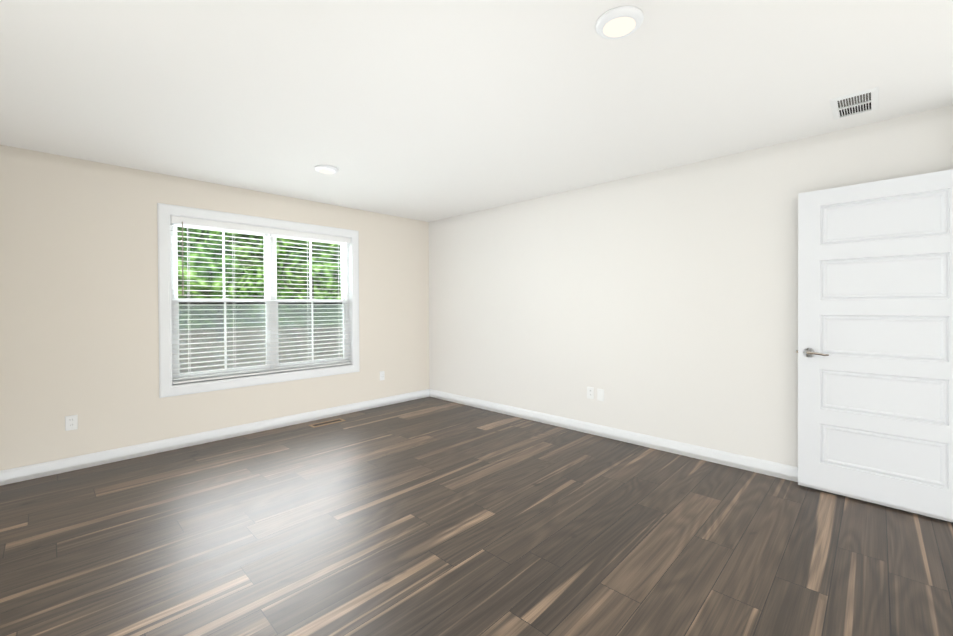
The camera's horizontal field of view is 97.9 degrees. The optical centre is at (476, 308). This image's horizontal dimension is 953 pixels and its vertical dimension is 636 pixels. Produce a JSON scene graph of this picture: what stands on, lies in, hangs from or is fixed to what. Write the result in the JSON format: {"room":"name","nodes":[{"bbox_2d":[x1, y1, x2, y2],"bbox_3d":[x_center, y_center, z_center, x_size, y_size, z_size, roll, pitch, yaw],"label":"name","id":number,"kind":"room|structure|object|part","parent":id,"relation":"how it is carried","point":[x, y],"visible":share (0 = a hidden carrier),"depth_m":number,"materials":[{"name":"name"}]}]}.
{"room":"empty bedroom","nodes":[
{"label":"empty bedroom","id":0,"kind":"room"},
{"bbox_2d":[0,145,428,470],"bbox_3d":[-2.156,0.028,4.375,0.140,2.440,4.430,0,1,44],"label":"wall","id":1,"kind":"structure","parent":0,"point":[79,330],"depth_m":3.44,"materials":[{"name":"beige paint"}]},
{"bbox_2d":[65,415,77,430],"bbox_3d":[-3.159,0.889,3.239,0.017,0.115,0.070,0,1,44],"label":"duplex electrical outlet","id":2,"kind":"object","parent":1,"relation":"attached to","point":[71,422],"visible":1,"depth_m":3.23,"materials":[{"name":"white plastic"}]},
{"bbox_2d":[0,389,429,485],"bbox_3d":[-2.095,1.196,4.331,0.014,0.104,4.150,0,1,44],"label":"baseboard","id":3,"kind":"structure","parent":1,"relation":"attached to","point":[24,473],"depth_m":3.73,"materials":[{"name":"white wood"}]},
{"bbox_2d":[157,203,359,397],"bbox_3d":[-2.147,-0.080,4.372,0.158,1.705,1.950,0,1,44],"label":"window","id":4,"kind":"structure","parent":1,"relation":"in","point":[166,309],"depth_m":4.23,"materials":[{"name":"white plastic"}]},
{"bbox_2d":[182,222,183,294],"bbox_3d":[-2.654,-0.453,3.751,0.018,0.666,0.014,0,1,44],"label":"blind wand","id":5,"kind":"object","parent":4,"relation":"hanging from","point":[182,264],"visible":1,"depth_m":3.75,"materials":[{"name":"beige"}]},
{"bbox_2d":[187,260,188,376],"bbox_3d":[-2.647,-0.059,3.809,0.002,1.443,0.002,0,1,44],"label":"blind cord","id":6,"kind":"object","parent":4,"relation":"hanging from","point":[187,260],"depth_m":3.81,"materials":[{"name":"white fabric"}]},
{"bbox_2d":[187,225,190,380],"bbox_3d":[-2.622,-0.059,3.796,0.002,1.443,0.002,0,1,44],"label":"blind cord","id":7,"kind":"object","parent":4,"relation":"hanging from","point":[187,225],"depth_m":3.80,"materials":[{"name":"white fabric"}]},
{"bbox_2d":[232,230,233,353],"bbox_3d":[-2.389,-0.062,4.076,0.002,1.443,0.002,0,1,44],"label":"blind cord","id":8,"kind":"object","parent":4,"relation":"hanging from","point":[232,230],"depth_m":4.08,"materials":[{"name":"white fabric"}]},
{"bbox_2d":[233,235,235,374],"bbox_3d":[-2.364,-0.062,4.064,0.002,1.443,0.002,0,1,44],"label":"blind cord","id":9,"kind":"object","parent":4,"relation":"hanging from","point":[234,235],"depth_m":4.07,"materials":[{"name":"white fabric"}]},
{"bbox_3d":[-2.173,-0.080,4.397,0.082,1.451,1.696,0,1,44],"label":"window sashes","id":10,"kind":"part","parent":4,"relation":"part of","materials":[{"name":"white plastic"}]},
{"bbox_3d":[-2.125,-0.085,4.351,0.055,1.502,1.752,0,1,44],"label":"window blind rails","id":11,"kind":"part","parent":4,"relation":"part of","materials":[{"name":"white plastic"}]},
{"bbox_2d":[274,266,274,299],"bbox_3d":[-2.105,-0.066,4.332,0.002,1.443,0.002,0,1,44],"label":"blind cord","id":12,"kind":"object","parent":4,"relation":"hanging from","point":[274,293],"depth_m":4.33,"materials":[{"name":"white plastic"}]},
{"bbox_2d":[307,241,308,366],"bbox_3d":[-1.872,-0.069,4.612,0.002,1.443,0.002,0,1,44],"label":"blind cord","id":13,"kind":"object","parent":4,"relation":"hanging from","point":[307,241],"depth_m":4.63,"materials":[{"name":"white fabric"}]},
{"bbox_2d":[309,255,309,289],"bbox_3d":[-1.847,-0.069,4.599,0.002,1.443,0.002,0,1,44],"label":"blind cord","id":14,"kind":"object","parent":4,"relation":"hanging from","point":[309,255],"depth_m":4.60,"materials":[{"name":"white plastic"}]},
{"bbox_2d":[338,259,339,362],"bbox_3d":[-1.614,-0.073,4.879,0.002,1.443,0.002,0,1,44],"label":"blind cord","id":15,"kind":"object","parent":4,"relation":"hanging from","point":[338,259],"depth_m":4.90,"materials":[{"name":"white fabric"}]},
{"bbox_2d":[380,371,384,380],"bbox_3d":[-1.198,0.851,5.270,0.017,0.115,0.070,0,1,44],"label":"duplex electrical outlet","id":16,"kind":"object","parent":1,"relation":"attached to","point":[382,375],"visible":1,"depth_m":5.27,"materials":[{"name":"white plastic"}]},
{"bbox_2d":[0,397,952,635],"bbox_3d":[-0.315,1.312,2.615,5.240,0.120,4.430,0,1,44],"label":"floor","id":17,"kind":"structure","parent":0,"point":[428,516],"depth_m":2.22,"materials":[{"name":"brown wood"}]},
{"bbox_2d":[308,418,345,427],"bbox_3d":[-1.623,1.242,4.522,0.125,0.004,0.370,0,1,44],"label":"floor vent","id":18,"kind":"object","parent":17,"relation":"in","point":[326,423],"visible":1,"depth_m":4.50,"materials":[{"name":"brown metal"}]},
{"bbox_2d":[0,0,952,221],"bbox_3d":[-0.328,-1.257,2.595,5.240,0.140,4.430,0,1,44],"label":"ceiling","id":19,"kind":"structure","parent":0,"point":[427,110],"depth_m":2.21,"materials":[{"name":"white paint"}]},
{"bbox_2d":[315,165,337,173],"bbox_3d":[-1.274,-1.175,3.530,0.190,0.030,0.190,0,1,44],"label":"recessed light","id":20,"kind":"object","parent":19,"relation":"in","point":[326,169],"visible":1,"depth_m":3.48,"materials":[{"name":"white plastic"}]},
{"bbox_2d":[595,6,643,38],"bbox_3d":[0.590,-1.170,1.717,0.190,0.030,0.190,0,1,44],"label":"recessed light","id":21,"kind":"object","parent":19,"relation":"in","point":[619,22],"visible":1,"depth_m":1.69,"materials":[{"name":"white plastic"}]},
{"bbox_2d":[829,86,878,118],"bbox_3d":[2.216,-1.190,2.433,0.203,0.016,0.355,0,1,44],"label":"ceiling vent","id":22,"kind":"object","parent":19,"relation":"in","point":[863,101],"visible":1,"depth_m":2.41,"materials":[{"name":"white metal"}]},
{"bbox_2d":[429,105,952,466],"bbox_3d":[1.168,0.013,4.148,4.960,2.440,0.140,0,1,44],"label":"wall","id":23,"kind":"structure","parent":0,"point":[662,304],"depth_m":3.63,"materials":[{"name":"white paint"}]},
{"bbox_2d":[587,387,593,398],"bbox_3d":[1.124,0.832,4.103,0.070,0.115,0.017,0,1,44],"label":"duplex electrical outlet","id":24,"kind":"object","parent":23,"relation":"attached to","point":[590,392],"visible":1,"depth_m":4.09,"materials":[{"name":"white plastic"}]},
{"bbox_2d":[597,389,603,400],"bbox_3d":[1.208,0.836,4.030,0.070,0.115,0.022,0,1,44],"label":"outlet","id":25,"kind":"object","parent":23,"relation":"attached to","point":[600,394],"visible":1,"depth_m":4.02,"materials":[{"name":"white plastic"}]},
{"bbox_2d":[429,389,797,481],"bbox_3d":[1.125,1.182,4.097,4.946,0.104,0.014,0,1,44],"label":"baseboard","id":26,"kind":"structure","parent":23,"relation":"attached to","point":[774,469],"depth_m":3.73,"materials":[{"name":"white wood"}]},
{"bbox_3d":[1.513,0.038,0.834,0.140,2.440,4.430,0,1,44],"label":"wall","id":27,"kind":"structure","parent":0,"visible":0},
{"bbox_2d":[796,169,952,521],"bbox_3d":[2.530,0.215,2.606,0.142,2.024,0.836,-1,1,-44],"label":"door","id":28,"kind":"structure","parent":27,"relation":"in","point":[875,323],"depth_m":2.60,"materials":[{"name":"white wood"}]},
{"bbox_3d":[2.530,0.172,2.606,0.141,1.670,0.836,-1,1,-44],"label":"door hardware","id":29,"kind":"part","parent":28,"relation":"part of","materials":[{"name":"silver metal"}]},
{"label":"outside","id":30,"kind":"structure","parent":0,"visible":0},
{"bbox_2d":[177,227,342,372],"bbox_3d":[-25.951,-9.314,30.109,69.840,23.050,120.000,0,1,44],"label":"scenery","id":31,"kind":"structure","parent":30,"point":[294,279],"depth_m":21.50,"materials":[{"name":"green plant"}]}
]}

